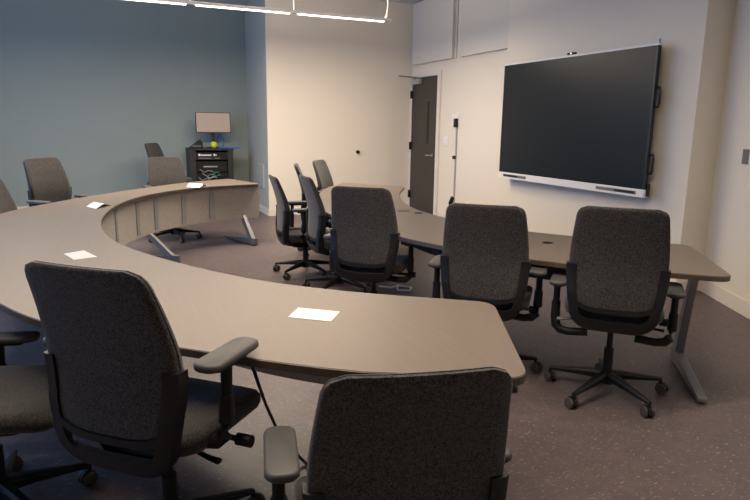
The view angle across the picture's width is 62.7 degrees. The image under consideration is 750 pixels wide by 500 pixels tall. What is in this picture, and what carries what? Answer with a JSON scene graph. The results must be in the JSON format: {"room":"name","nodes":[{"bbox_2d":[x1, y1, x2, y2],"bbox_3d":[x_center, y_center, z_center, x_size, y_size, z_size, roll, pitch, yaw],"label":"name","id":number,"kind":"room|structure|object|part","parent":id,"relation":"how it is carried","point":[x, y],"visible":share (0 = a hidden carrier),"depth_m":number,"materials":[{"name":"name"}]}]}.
{"room":"conference room","nodes":[
{"label":"conference room","id":0,"kind":"room"},
{"bbox_2d":[0,0,248,206],"bbox_3d":[-4.716,-2.356,9.956,5.510,3.450,0.120,-4,13,-23],"label":"wall","id":1,"kind":"structure","parent":0,"point":[85,85],"depth_m":10.04,"materials":[{"name":"blue paint"}]},
{"bbox_2d":[244,0,266,207],"bbox_3d":[-1.950,-2.395,10.349,0.120,3.450,1.360,-4,13,-23],"label":"wall","id":2,"kind":"structure","parent":0,"point":[254,32],"depth_m":10.24,"materials":[{"name":"grey paint"}]},
{"bbox_2d":[257,163,263,187],"bbox_3d":[-1.907,-1.244,10.264,0.020,0.390,0.420,-4,13,-23],"label":"access panel","id":3,"kind":"object","parent":2,"relation":"attached to","point":[260,167],"visible":0.91,"depth_m":10.23,"materials":[{"name":"grey paint"}]},
{"bbox_2d":[259,204,268,215],"bbox_3d":[-2.011,-0.743,10.602,0.014,0.110,1.480,-4,13,-23],"label":"baseboard","id":4,"kind":"structure","parent":2,"relation":"attached to","point":[262,209],"depth_m":10.20,"materials":[{"name":"beige paint"}]},
{"bbox_2d":[263,0,268,208],"bbox_3d":[-1.710,-2.251,9.661,0.004,3.450,0.120,-4,13,-23],"label":"trim","id":5,"kind":"structure","parent":2,"relation":"attached to","point":[264,23],"depth_m":9.65,"materials":[{"name":"grey paint"}]},
{"bbox_2d":[188,0,422,4],"bbox_3d":[-0.824,-2.980,4.355,8.500,0.120,13.400,-4,13,-23],"label":"ceiling","id":6,"kind":"structure","parent":0,"point":[234,2],"depth_m":10.20,"materials":[{"name":"white paint"}]},
{"bbox_2d":[131,0,391,21],"bbox_3d":[-2.163,-3.051,6.698,5.170,0.710,0.080,-4,13,-23],"label":"pendant light","id":7,"kind":"object","parent":6,"relation":"hanging from","point":[178,2],"visible":1,"depth_m":7.15,"materials":[{"name":"white plastic"}]},
{"bbox_2d":[131,0,185,4],"bbox_3d":[-2.696,-2.671,6.542,1.320,0.012,0.040,-4,13,-23],"label":"diffuser","id":8,"kind":"object","parent":7,"relation":"attached to","point":[179,2],"depth_m":6.71,"materials":[{"name":"grey plastic"}]},
{"bbox_2d":[195,5,289,13],"bbox_3d":[-1.503,-2.757,7.052,1.080,0.012,0.040,-4,13,-23],"label":"diffuser","id":9,"kind":"object","parent":7,"relation":"attached to","point":[237,7],"depth_m":7.06,"materials":[{"name":"grey plastic"}]},
{"bbox_2d":[298,14,383,21],"bbox_3d":[-0.402,-2.837,7.523,1.120,0.012,0.040,-4,13,-23],"label":"diffuser","id":10,"kind":"object","parent":7,"relation":"attached to","point":[341,16],"depth_m":7.53,"materials":[{"name":"grey plastic"}]},
{"bbox_2d":[265,0,412,208],"bbox_3d":[-0.457,-2.342,10.197,2.728,3.450,0.120,-4,13,-23],"label":"wall","id":11,"kind":"structure","parent":0,"point":[336,90],"depth_m":10.02,"materials":[{"name":"beige paint"}]},
{"bbox_2d":[269,208,300,215],"bbox_3d":[-0.557,-0.686,10.426,2.510,0.110,0.014,-4,13,-23],"label":"baseboard","id":12,"kind":"structure","parent":11,"relation":"attached to","point":[272,212],"depth_m":9.96,"materials":[{"name":"beige paint"}]},
{"bbox_2d":[0,211,749,499],"bbox_3d":[-0.876,0.518,5.066,8.500,0.120,13.400,-4,13,-23],"label":"floor","id":13,"kind":"structure","parent":0,"point":[601,448],"depth_m":3.20,"materials":[{"name":"grey carpet"}]},
{"bbox_2d":[0,179,16,213],"bbox_3d":[-2.889,-0.104,5.205,0.696,0.985,0.696,-1,12,-8],"label":"chair","id":14,"kind":"object","parent":13,"relation":"on","point":[7,204],"visible":0.04,"depth_m":5.24,"materials":[{"name":"grey fabric"}]},
{"bbox_2d":[0,331,97,499],"bbox_3d":[-1.437,0.488,2.248,0.653,1.045,0.674,-1,12,-9],"label":"chair","id":15,"kind":"object","parent":13,"relation":"on","point":[25,407],"visible":0.91,"depth_m":2.32,"materials":[{"name":"black fabric"}]},
{"bbox_3d":[-1.485,0.865,2.487,0.051,0.066,0.302,-4,12,-21],"label":"leg","id":16,"kind":"part","parent":15,"relation":"part of","materials":[{"name":"black plastic"}]},
{"bbox_3d":[-1.508,0.526,2.467,0.160,0.293,0.202,-1,12,-9],"label":"armrest","id":17,"kind":"part","parent":15,"relation":"part of","materials":[{"name":"black plastic"}]},
{"bbox_3d":[-1.279,0.918,2.242,0.302,0.066,0.051,8,14,32],"label":"leg","id":18,"kind":"part","parent":15,"relation":"part of","materials":[{"name":"black plastic"}]},
{"bbox_3d":[-1.383,0.553,2.267,0.490,0.092,0.500,-1,12,-9],"label":"seat","id":19,"kind":"part","parent":15,"relation":"part of","materials":[{"name":"fabric"}]},
{"bbox_3d":[-1.291,0.878,2.438,0.302,0.066,0.051,-9,15,-39],"label":"leg","id":20,"kind":"part","parent":15,"relation":"part of","materials":[{"name":"black plastic"}]},
{"bbox_2d":[23,157,93,206],"bbox_3d":[-3.148,-0.383,6.292,0.696,1.090,0.696,5,12,21],"label":"chair","id":21,"kind":"object","parent":13,"relation":"on","point":[47,179],"visible":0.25,"depth_m":6.31,"materials":[{"name":"grey fabric"}]},
{"bbox_3d":[-3.387,-0.674,6.339,0.155,0.545,0.474,5,12,21],"label":"backrest","id":22,"kind":"part","parent":21,"relation":"part of","materials":[{"name":"fabric"}]},
{"bbox_3d":[-3.361,-0.463,6.370,0.081,0.350,0.495,5,12,21],"label":"frame","id":23,"kind":"part","parent":21,"relation":"part of","materials":[{"name":"black plastic"}]},
{"bbox_2d":[24,260,265,499],"bbox_3d":[-0.720,0.518,2.066,0.669,1.080,0.649,5,12,19],"label":"chair","id":24,"kind":"object","parent":13,"relation":"on","point":[118,380],"visible":1,"depth_m":1.80,"materials":[{"name":"black fabric"}]},
{"bbox_3d":[-0.798,0.300,1.789,0.474,0.545,0.155,5,12,19],"label":"backrest","id":25,"kind":"part","parent":24,"relation":"part of","materials":[{"name":"fabric"}]},
{"bbox_3d":[-0.790,0.503,1.861,0.495,0.350,0.081,5,12,19],"label":"frame","id":26,"kind":"part","parent":24,"relation":"part of","materials":[{"name":"black plastic"}]},
{"bbox_3d":[-0.702,0.556,2.128,0.500,0.092,0.490,5,12,19],"label":"seat","id":27,"kind":"part","parent":24,"relation":"part of","materials":[{"name":"fabric"}]},
{"bbox_3d":[-0.554,0.664,1.987,0.133,0.019,0.028,7,13,27],"label":"lever","id":28,"kind":"part","parent":24,"relation":"part of","materials":[{"name":"black plastic"}]},
{"bbox_3d":[-0.586,0.921,2.277,0.302,0.066,0.051,-8,15,-38],"label":"leg","id":29,"kind":"part","parent":24,"relation":"part of","materials":[{"name":"black plastic"}]},
{"bbox_3d":[-0.524,0.473,1.950,0.202,0.293,0.160,5,12,19],"label":"armrest","id":30,"kind":"part","parent":24,"relation":"part of","materials":[{"name":"black plastic"}]},
{"bbox_3d":[-0.498,0.637,2.098,0.178,0.042,0.042,5,12,19],"label":"tension knob","id":31,"kind":"part","parent":24,"relation":"part of","materials":[{"name":"black plastic"}]},
{"bbox_2d":[144,143,191,181],"bbox_3d":[-3.277,-1.139,9.884,0.696,1.135,0.696,3,12,8],"label":"chair","id":32,"kind":"object","parent":13,"relation":"on","point":[152,149],"visible":0.15,"depth_m":9.86,"materials":[{"name":"grey fabric"}]},
{"bbox_3d":[-3.533,-1.441,9.870,0.155,0.545,0.474,3,12,8],"label":"backrest","id":33,"kind":"part","parent":32,"relation":"part of","materials":[{"name":"fabric"}]},
{"bbox_2d":[141,157,201,242],"bbox_3d":[-2.561,-0.642,7.773,0.699,1.025,0.703,-6,13,-31],"label":"chair","id":34,"kind":"object","parent":13,"relation":"on","point":[161,171],"visible":0.49,"depth_m":7.89,"materials":[{"name":"grey fabric"}]},
{"bbox_3d":[-2.671,-0.218,7.723,0.297,0.066,0.128,-8,14,-36],"label":"leg","id":35,"kind":"part","parent":34,"relation":"part of","materials":[{"name":"black plastic"}]},
{"bbox_3d":[-2.697,-0.924,7.945,0.474,0.545,0.155,-6,13,-31],"label":"backrest","id":36,"kind":"part","parent":34,"relation":"part of","materials":[{"name":"fabric"}]},
{"bbox_3d":[-2.468,-0.214,7.719,0.051,0.066,0.302,-8,14,-36],"label":"leg","id":37,"kind":"part","parent":34,"relation":"part of","materials":[{"name":"black plastic"}]},
{"bbox_3d":[-2.413,-0.252,7.911,0.297,0.066,0.128,-8,14,-36],"label":"leg","id":38,"kind":"part","parent":34,"relation":"part of","materials":[{"name":"black plastic"}]},
{"bbox_2d":[185,147,233,181],"bbox_3d":[-2.826,-1.223,10.558,0.720,1.045,0.590,-4,13,-23],"label":"equipment rack","id":39,"kind":"object","parent":13,"relation":"on","point":[203,164],"visible":0.56,"depth_m":10.30,"materials":[{"name":"black metal"}]},
{"bbox_2d":[189,140,202,147],"bbox_3d":[-2.990,-1.766,10.241,0.218,0.138,0.184,-4,13,-23],"label":"panel","id":40,"kind":"object","parent":39,"relation":"on","point":[198,144],"visible":0.98,"depth_m":10.18,"materials":[{"name":"black plastic"}]},
{"bbox_3d":[-2.714,-1.562,10.238,0.518,0.120,0.025,-4,13,-23],"label":"name panel","id":41,"kind":"part","parent":39,"relation":"part of","materials":[{"name":"black plastic"}]},
{"bbox_2d":[195,112,230,147],"bbox_3d":[-2.743,-2.031,10.431,0.582,0.589,0.180,-4,13,-23],"label":"computer monitor","id":42,"kind":"object","parent":39,"relation":"on","point":[206,122],"visible":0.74,"depth_m":10.38,"materials":[{"name":"black"}]},
{"bbox_2d":[211,142,216,147],"bbox_3d":[-2.695,-1.756,10.287,0.110,0.116,0.110,-4,13,-23],"label":"ball","id":43,"kind":"object","parent":39,"relation":"on","point":[213,144],"visible":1,"depth_m":10.25,"materials":[{"name":"yellow rubber"}]},
{"bbox_2d":[218,147,240,148],"bbox_3d":[-2.458,-1.726,10.376,0.360,0.021,0.200,-4,13,-23],"label":"document folder","id":44,"kind":"object","parent":39,"relation":"on","point":[218,147],"visible":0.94,"depth_m":10.29,"materials":[{"name":"blue plastic"}]},
{"bbox_2d":[0,179,525,386],"bbox_3d":[-1.573,0.133,4.760,2.625,0.734,6.919,-4,13,-23],"label":"table","id":45,"kind":"object","parent":13,"relation":"on","point":[370,333],"visible":0.82,"depth_m":2.58,"materials":[{"name":"laminate"}]},
{"bbox_2d":[65,250,96,259],"bbox_3d":[-1.649,0.027,3.427,0.120,0.001,0.229,-9,15,-41],"label":"paper sheet","id":46,"kind":"object","parent":45,"relation":"on","point":[82,254],"visible":1,"depth_m":3.41,"materials":[{"name":"white paper"}]},
{"bbox_2d":[86,202,108,208],"bbox_3d":[-2.433,-0.399,5.393,0.154,0.028,0.338,2,12,4],"label":"paper sheet","id":47,"kind":"object","parent":45,"relation":"on","point":[95,205],"visible":1,"depth_m":5.34,"materials":[{"name":"white paper"}]},
{"bbox_3d":[-2.460,-0.239,6.506,0.778,0.663,0.054,3,12,9],"label":"leg","id":48,"kind":"part","parent":45,"relation":"part of","materials":[{"name":"silver metal"}]},
{"bbox_2d":[187,183,206,187],"bbox_3d":[-2.097,-0.762,7.197,0.202,0.030,0.300,2,12,4],"label":"paper sheet","id":49,"kind":"object","parent":45,"relation":"on","point":[189,184],"visible":1,"depth_m":7.14,"materials":[{"name":"white paper"}]},
{"bbox_3d":[-1.430,-0.048,4.978,1.569,0.398,5.382,-3,12,-17],"label":"modesty panel","id":50,"kind":"part","parent":45,"relation":"part of","materials":[{"name":"laminate"}]},
{"bbox_3d":[-1.656,-0.461,7.656,0.054,0.663,0.582,-10,16,-42],"label":"leg","id":51,"kind":"part","parent":45,"relation":"part of","materials":[{"name":"silver metal"}]},
{"bbox_2d":[288,308,338,320],"bbox_3d":[-0.240,0.253,2.420,0.184,0.001,0.127,4,12,15],"label":"paper sheet","id":52,"kind":"object","parent":45,"relation":"on","point":[303,313],"visible":1,"depth_m":2.42,"materials":[{"name":"white paper"}]},
{"bbox_2d":[251,367,306,465],"bbox_3d":[-0.280,0.644,2.407,0.522,0.707,0.591,-4,13,-23],"label":"cable","id":53,"kind":"object","parent":13,"relation":"on","point":[252,368],"visible":0.5,"depth_m":2.34,"materials":[{"name":"black plastic"}]},
{"bbox_2d":[268,174,329,279],"bbox_3d":[-0.688,-0.248,6.083,0.703,0.980,0.699,-3,12,-18],"label":"chair","id":54,"kind":"object","parent":13,"relation":"on","point":[287,234],"visible":0.87,"depth_m":5.92,"materials":[{"name":"black fabric"}]},
{"bbox_3d":[-0.935,-0.447,5.954,0.155,0.545,0.474,-3,12,-18],"label":"backrest","id":55,"kind":"part","parent":54,"relation":"part of","materials":[{"name":"fabric"}]},
{"bbox_3d":[-0.908,-0.241,6.007,0.081,0.350,0.495,-3,12,-18],"label":"frame","id":56,"kind":"part","parent":54,"relation":"part of","materials":[{"name":"black plastic"}]},
{"bbox_3d":[-0.861,0.120,6.193,0.302,0.066,0.051,3,12,12],"label":"leg","id":57,"kind":"part","parent":54,"relation":"part of","materials":[{"name":"black plastic"}]},
{"bbox_3d":[-0.781,0.158,6.012,0.051,0.066,0.302,8,13,30],"label":"leg","id":58,"kind":"part","parent":54,"relation":"part of","materials":[{"name":"black plastic"}]},
{"bbox_3d":[-0.809,-0.317,6.260,0.160,0.293,0.202,-3,12,-18],"label":"armrest","id":59,"kind":"part","parent":54,"relation":"part of","materials":[{"name":"black plastic"}]},
{"bbox_3d":[-0.671,-0.232,5.853,0.160,0.293,0.202,-3,12,-18],"label":"armrest","id":60,"kind":"part","parent":54,"relation":"part of","materials":[{"name":"black plastic"}]},
{"bbox_3d":[-0.657,-0.151,6.111,0.490,0.092,0.500,-3,12,-18],"label":"seat","id":61,"kind":"part","parent":54,"relation":"part of","materials":[{"name":"fabric"}]},
{"bbox_3d":[-0.581,0.157,6.032,0.051,0.066,0.302,-9,15,-41],"label":"leg","id":62,"kind":"part","parent":54,"relation":"part of","materials":[{"name":"black plastic"}]},
{"bbox_3d":[-0.537,0.119,6.224,0.302,0.066,0.051,-4,13,-23],"label":"leg","id":63,"kind":"part","parent":54,"relation":"part of","materials":[{"name":"black plastic"}]},
{"bbox_2d":[294,163,331,256],"bbox_3d":[-0.581,-0.465,7.046,0.682,1.025,0.680,0,12,-5],"label":"chair","id":64,"kind":"object","parent":13,"relation":"on","point":[296,166],"visible":0.21,"depth_m":6.79,"materials":[{"name":"black plastic"}]},
{"bbox_3d":[-0.839,-0.698,6.967,0.155,0.545,0.474,0,12,-5],"label":"backrest","id":65,"kind":"part","parent":64,"relation":"part of","materials":[{"name":"fabric"}]},
{"bbox_3d":[-0.811,-0.490,7.012,0.081,0.350,0.495,0,12,-5],"label":"frame","id":66,"kind":"part","parent":64,"relation":"part of","materials":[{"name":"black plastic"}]},
{"bbox_2d":[312,160,333,190],"bbox_3d":[-0.416,-0.605,7.744,0.696,1.025,0.696,4,12,14],"label":"chair","id":67,"kind":"object","parent":13,"relation":"on","point":[323,176],"visible":0.24,"depth_m":7.72,"materials":[{"name":"grey fabric"}]},
{"bbox_2d":[299,174,371,292],"bbox_3d":[-0.311,-0.146,5.473,0.683,1.035,0.679,-3,12,-19],"label":"chair","id":68,"kind":"object","parent":13,"relation":"on","point":[316,214],"visible":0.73,"depth_m":5.29,"materials":[{"name":"black plastic"}]},
{"bbox_3d":[-0.555,-0.371,5.332,0.155,0.545,0.474,-3,12,-19],"label":"backrest","id":69,"kind":"part","parent":68,"relation":"part of","materials":[{"name":"fabric"}]},
{"bbox_3d":[-0.528,-0.165,5.385,0.081,0.350,0.495,-3,12,-19],"label":"frame","id":70,"kind":"part","parent":68,"relation":"part of","materials":[{"name":"black plastic"}]},
{"bbox_3d":[-0.485,0.252,5.571,0.302,0.066,0.051,2,12,7],"label":"leg","id":71,"kind":"part","parent":68,"relation":"part of","materials":[{"name":"black plastic"}]},
{"bbox_3d":[-0.278,-0.076,5.493,0.490,0.092,0.500,-3,12,-19],"label":"seat","id":72,"kind":"part","parent":68,"relation":"part of","materials":[{"name":"fabric"}]},
{"bbox_3d":[-0.390,0.289,5.398,0.051,0.066,0.302,6,13,25],"label":"leg","id":73,"kind":"part","parent":68,"relation":"part of","materials":[{"name":"black plastic"}]},
{"bbox_3d":[-0.192,0.285,5.434,0.302,0.066,0.051,12,16,42],"label":"leg","id":74,"kind":"part","parent":68,"relation":"part of","materials":[{"name":"black plastic"}]},
{"bbox_2d":[323,186,415,293],"bbox_3d":[-0.015,0.045,4.479,0.682,1.065,0.668,5,12,18],"label":"chair","id":75,"kind":"object","parent":13,"relation":"on","point":[363,235],"visible":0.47,"depth_m":4.20,"materials":[{"name":"black fabric"}]},
{"bbox_3d":[-0.232,0.050,4.502,0.202,0.293,0.160,5,12,18],"label":"armrest","id":76,"kind":"part","parent":75,"relation":"part of","materials":[{"name":"black plastic"}]},
{"bbox_3d":[-0.086,-0.162,4.186,0.474,0.545,0.155,5,12,18],"label":"backrest","id":77,"kind":"part","parent":75,"relation":"part of","materials":[{"name":"fabric"}]},
{"bbox_3d":[-0.080,0.041,4.258,0.495,0.350,0.081,5,12,18],"label":"frame","id":78,"kind":"part","parent":75,"relation":"part of","materials":[{"name":"black plastic"}]},
{"bbox_3d":[0.004,0.094,4.527,0.500,0.092,0.490,5,12,18],"label":"seat","id":79,"kind":"part","parent":75,"relation":"part of","materials":[{"name":"fabric"}]},
{"bbox_3d":[0.183,0.083,4.367,0.202,0.293,0.160,5,12,18],"label":"armrest","id":80,"kind":"part","parent":75,"relation":"part of","materials":[{"name":"black plastic"}]},
{"bbox_3d":[0.209,0.174,4.500,0.178,0.042,0.042,5,12,18],"label":"tension knob","id":81,"kind":"part","parent":75,"relation":"part of","materials":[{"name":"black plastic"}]},
{"bbox_2d":[263,366,512,499],"bbox_3d":[0.042,0.664,1.705,0.685,0.960,0.684,-1,12,-10],"label":"chair","id":82,"kind":"object","parent":13,"relation":"on","point":[433,435],"visible":1,"depth_m":1.37,"materials":[{"name":"black fabric"}]},
{"bbox_3d":[-0.189,0.705,1.710,0.202,0.293,0.160,-1,12,-10],"label":"armrest","id":83,"kind":"part","parent":82,"relation":"part of","materials":[{"name":"black plastic"}]},
{"bbox_3d":[0.026,0.765,1.758,0.500,0.092,0.490,-1,12,-10],"label":"seat","id":84,"kind":"part","parent":82,"relation":"part of","materials":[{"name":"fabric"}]},
{"bbox_3d":[0.076,0.715,1.480,0.495,0.350,0.081,-1,12,-10],"label":"frame","id":85,"kind":"part","parent":82,"relation":"part of","materials":[{"name":"black plastic"}]},
{"bbox_2d":[379,285,411,291],"bbox_3d":[0.198,0.336,5.637,0.321,0.038,0.166,7,13,27],"label":"cable coil","id":86,"kind":"object","parent":13,"relation":"on","point":[397,286],"visible":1,"depth_m":5.64,"materials":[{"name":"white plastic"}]},
{"bbox_2d":[428,203,547,391],"bbox_3d":[0.679,0.222,3.663,0.684,1.065,0.685,4,12,17],"label":"chair","id":87,"kind":"object","parent":13,"relation":"on","point":[485,256],"visible":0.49,"depth_m":3.37,"materials":[{"name":"black fabric"}]},
{"bbox_3d":[0.448,0.227,3.678,0.202,0.293,0.160,4,12,17],"label":"armrest","id":88,"kind":"part","parent":87,"relation":"part of","materials":[{"name":"black plastic"}]},
{"bbox_3d":[0.604,0.218,3.437,0.495,0.350,0.081,4,12,17],"label":"frame","id":89,"kind":"part","parent":87,"relation":"part of","materials":[{"name":"black plastic"}]},
{"bbox_3d":[0.597,0.016,3.365,0.474,0.545,0.155,4,12,17],"label":"backrest","id":90,"kind":"part","parent":87,"relation":"part of","materials":[{"name":"fabric"}]},
{"bbox_3d":[0.683,0.271,3.707,0.500,0.092,0.490,4,12,17],"label":"seat","id":91,"kind":"part","parent":87,"relation":"part of","materials":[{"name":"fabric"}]},
{"bbox_3d":[0.838,0.641,3.756,0.302,0.066,0.051,0,12,-3],"label":"leg","id":92,"kind":"part","parent":87,"relation":"part of","materials":[{"name":"black plastic"}]},
{"bbox_3d":[0.865,0.260,3.550,0.202,0.293,0.160,4,12,17],"label":"armrest","id":93,"kind":"part","parent":87,"relation":"part of","materials":[{"name":"black plastic"}]},
{"bbox_3d":[0.888,0.351,3.683,0.178,0.042,0.042,4,12,17],"label":"tension knob","id":94,"kind":"part","parent":87,"relation":"part of","materials":[{"name":"black plastic"}]},
{"bbox_2d":[317,183,730,402],"bbox_3d":[0.432,0.013,5.487,1.744,0.738,5.332,-4,13,-23],"label":"table","id":95,"kind":"object","parent":13,"relation":"on","point":[422,229],"visible":0.48,"depth_m":3.86,"materials":[{"name":"laminate"}]},
{"bbox_3d":[0.664,-0.202,5.596,0.770,0.283,3.700,-4,13,-23],"label":"modesty panel","id":96,"kind":"part","parent":95,"relation":"part of","materials":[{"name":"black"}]},
{"bbox_3d":[1.925,0.376,3.803,0.054,0.663,0.295,4,12,14],"label":"leg","id":97,"kind":"part","parent":95,"relation":"part of","materials":[{"name":"silver metal"}]},
{"bbox_2d":[544,205,685,416],"bbox_3d":[1.308,0.273,3.380,0.686,1.095,0.690,5,12,21],"label":"chair","id":98,"kind":"object","parent":13,"relation":"on","point":[616,278],"visible":1,"depth_m":3.12,"materials":[{"name":"black fabric"}]},
{"bbox_3d":[1.082,0.380,3.400,0.152,0.023,0.036,3,12,8],"label":"lever","id":99,"kind":"part","parent":98,"relation":"part of","materials":[{"name":"grey plastic"}]},
{"bbox_3d":[1.087,0.321,3.417,0.202,0.293,0.160,5,12,21],"label":"armrest","id":100,"kind":"part","parent":98,"relation":"part of","materials":[{"name":"black plastic"}]},
{"bbox_3d":[1.161,0.687,3.556,0.302,0.066,0.051,8,14,32],"label":"leg","id":101,"kind":"part","parent":98,"relation":"part of","materials":[{"name":"black plastic"}]},
{"bbox_3d":[1.173,0.727,3.359,0.302,0.066,0.051,-9,15,-39],"label":"leg","id":102,"kind":"part","parent":98,"relation":"part of","materials":[{"name":"black plastic"}]},
{"bbox_3d":[1.348,0.675,3.628,0.051,0.066,0.302,4,12,14],"label":"leg","id":103,"kind":"part","parent":98,"relation":"part of","materials":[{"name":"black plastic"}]},
{"bbox_3d":[1.324,0.308,3.418,0.500,0.092,0.490,5,12,21],"label":"seat","id":104,"kind":"part","parent":98,"relation":"part of","materials":[{"name":"fabric"}]},
{"bbox_3d":[1.227,0.254,3.154,0.495,0.350,0.081,5,12,21],"label":"frame","id":105,"kind":"part","parent":98,"relation":"part of","materials":[{"name":"black plastic"}]},
{"bbox_3d":[1.218,0.052,3.083,0.474,0.545,0.155,5,12,21],"label":"backrest","id":106,"kind":"part","parent":98,"relation":"part of","materials":[{"name":"fabric"}]},
{"bbox_3d":[1.367,0.740,3.310,0.051,0.066,0.302,-4,12,-21],"label":"leg","id":107,"kind":"part","parent":98,"relation":"part of","materials":[{"name":"black plastic"}]},
{"bbox_3d":[1.476,0.708,3.476,0.302,0.066,0.051,0,12,-4],"label":"leg","id":108,"kind":"part","parent":98,"relation":"part of","materials":[{"name":"black plastic"}]},
{"bbox_3d":[1.494,0.358,3.260,0.202,0.293,0.160,5,12,21],"label":"armrest","id":109,"kind":"part","parent":98,"relation":"part of","materials":[{"name":"black plastic"}]},
{"bbox_3d":[1.466,0.418,3.272,0.133,0.019,0.028,7,13,29],"label":"lever","id":110,"kind":"part","parent":98,"relation":"part of","materials":[{"name":"black plastic"}]},
{"bbox_3d":[1.526,0.391,3.380,0.178,0.042,0.042,5,12,21],"label":"tension knob","id":111,"kind":"part","parent":98,"relation":"part of","materials":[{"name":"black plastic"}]},
{"bbox_2d":[412,0,506,215],"bbox_3d":[1.268,-2.127,9.268,0.120,3.450,3.000,-4,13,-23],"label":"wall","id":112,"kind":"structure","parent":0,"point":[472,85],"depth_m":8.90,"materials":[{"name":"beige paint"}]},
{"bbox_2d":[407,70,441,214],"bbox_3d":[0.807,-1.751,10.218,0.030,2.320,1.030,-4,13,-23],"label":"door frame","id":113,"kind":"structure","parent":112,"relation":"in","point":[437,72],"depth_m":9.85,"materials":[{"name":"beige paint"}]},
{"bbox_2d":[399,75,437,213],"bbox_3d":[0.670,-1.733,10.185,0.306,2.278,0.885,-4,13,-23],"label":"door","id":114,"kind":"structure","parent":113,"relation":"attached to","point":[423,94],"depth_m":10.21,"materials":[{"name":"grey paint"}]},
{"bbox_3d":[0.558,-2.868,10.200,0.350,0.063,0.029,5,12,20],"label":"closer arm","id":115,"kind":"part","parent":114,"relation":"part of","materials":[{"name":"grey metal"}]},
{"bbox_3d":[0.863,-2.070,10.009,0.004,0.730,0.130,-4,13,-23],"label":"vision frame","id":116,"kind":"part","parent":114,"relation":"part of","materials":[{"name":"grey paint"}]},
{"bbox_3d":[0.861,-2.070,10.008,0.001,0.690,0.090,-4,13,-23],"label":"vision glass","id":117,"kind":"part","parent":114,"relation":"part of","materials":[{"name":"black glass"}]},
{"bbox_2d":[412,0,456,64],"bbox_3d":[0.912,-3.450,9.646,0.060,0.960,1.300,-4,13,-23],"label":"acoustic panel","id":118,"kind":"object","parent":112,"relation":"attached to","point":[434,21],"visible":1,"depth_m":9.57,"materials":[{"name":"grey fabric"}]},
{"bbox_2d":[444,136,447,145],"bbox_3d":[1.102,-1.693,9.554,0.016,0.140,0.120,-4,13,-23],"label":"light switch","id":119,"kind":"object","parent":112,"relation":"attached to","point":[445,137],"visible":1,"depth_m":9.54,"materials":[{"name":"white plastic"}]},
{"bbox_2d":[448,128,457,204],"bbox_3d":[1.178,-1.220,9.376,0.078,1.255,0.117,-4,13,-23],"label":"cable raceway","id":120,"kind":"object","parent":112,"relation":"attached to","point":[452,199],"visible":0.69,"depth_m":9.35,"materials":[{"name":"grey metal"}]},
{"bbox_2d":[452,114,458,126],"bbox_3d":[1.193,-1.947,9.256,0.049,0.200,0.190,-4,13,-23],"label":"control box","id":121,"kind":"object","parent":112,"relation":"attached to","point":[455,117],"visible":1,"depth_m":9.21,"materials":[{"name":"white plastic"}]},
{"bbox_2d":[455,0,458,57],"bbox_3d":[1.204,-3.333,9.020,0.026,0.985,0.026,-4,13,-23],"label":"conduit","id":122,"kind":"object","parent":112,"relation":"attached to","point":[457,0],"visible":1,"depth_m":9.03,"materials":[{"name":"white metal"}]},
{"bbox_2d":[460,0,509,56],"bbox_3d":[1.526,-3.159,8.261,0.060,0.960,1.325,-4,13,-23],"label":"acoustic panel","id":123,"kind":"object","parent":112,"relation":"attached to","point":[484,23],"visible":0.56,"depth_m":8.33,"materials":[{"name":"grey fabric"}]},
{"bbox_2d":[499,0,718,281],"bbox_3d":[2.261,-1.566,6.580,0.120,3.450,2.830,-4,13,-23],"label":"wall","id":124,"kind":"structure","parent":0,"point":[537,29],"depth_m":5.75,"materials":[{"name":"beige paint"}]},
{"bbox_2d":[498,38,661,197],"bbox_3d":[2.107,-1.394,6.611,0.160,1.413,2.366,-4,13,-23],"label":"display","id":125,"kind":"object","parent":124,"relation":"attached to","point":[585,121],"visible":1,"depth_m":6.34,"materials":[{"name":"black glass"}]},
{"bbox_2d":[503,174,525,178],"bbox_3d":[1.690,-0.895,7.476,0.004,0.031,0.460,-4,13,-23],"label":"speaker grille","id":126,"kind":"object","parent":125,"relation":"attached to","point":[509,176],"depth_m":7.46,"materials":[{"name":"grey"}]},
{"bbox_2d":[596,186,635,193],"bbox_3d":[2.342,-0.586,6.003,0.004,0.031,0.520,-4,13,-23],"label":"speaker grille","id":127,"kind":"object","parent":125,"relation":"attached to","point":[607,189],"depth_m":5.98,"materials":[{"name":"grey metal"}]},
{"bbox_3d":[2.532,-0.785,5.646,0.024,0.203,0.064,-4,13,-23],"label":"handle","id":128,"kind":"part","parent":125,"relation":"part of","materials":[{"name":"black"}]},
{"bbox_3d":[2.541,-1.373,5.526,0.024,0.203,0.064,-4,13,-23],"label":"handle","id":129,"kind":"part","parent":125,"relation":"part of","materials":[{"name":"black plastic"}]},
{"bbox_2d":[686,0,734,279],"bbox_3d":[2.947,-1.321,5.426,0.200,3.450,0.120,-4,13,-23],"label":"wall","id":130,"kind":"structure","parent":0,"point":[725,13],"depth_m":5.41,"materials":[{"name":"beige paint"}]},
{"bbox_2d":[677,280,699,290],"bbox_3d":[2.894,0.332,5.676,0.320,0.110,0.014,-4,13,-23],"label":"baseboard","id":131,"kind":"structure","parent":130,"relation":"attached to","point":[684,283],"depth_m":5.65,"materials":[{"name":"beige paint"}]},
{"bbox_2d":[704,0,749,301],"bbox_3d":[2.914,-0.715,2.448,0.120,3.450,6.267,1,12,3],"label":"wall","id":132,"kind":"structure","parent":0,"point":[727,244],"depth_m":5.20,"materials":[{"name":"beige paint"}]},
{"bbox_2d":[699,281,749,318],"bbox_3d":[2.847,0.921,2.730,0.014,0.130,6.160,2,12,3],"label":"baseboard","id":133,"kind":"structure","parent":132,"relation":"attached to","point":[736,303],"depth_m":5.24,"materials":[{"name":"beige paint"}]},
{"bbox_2d":[741,149,749,163],"bbox_3d":[3.022,-0.761,5.015,0.008,0.120,0.090,2,12,3],"label":"wall switch","id":134,"kind":"object","parent":132,"relation":"attached to","point":[745,156],"visible":1,"depth_m":5.01,"materials":[{"name":"grey plastic"}]}
]}

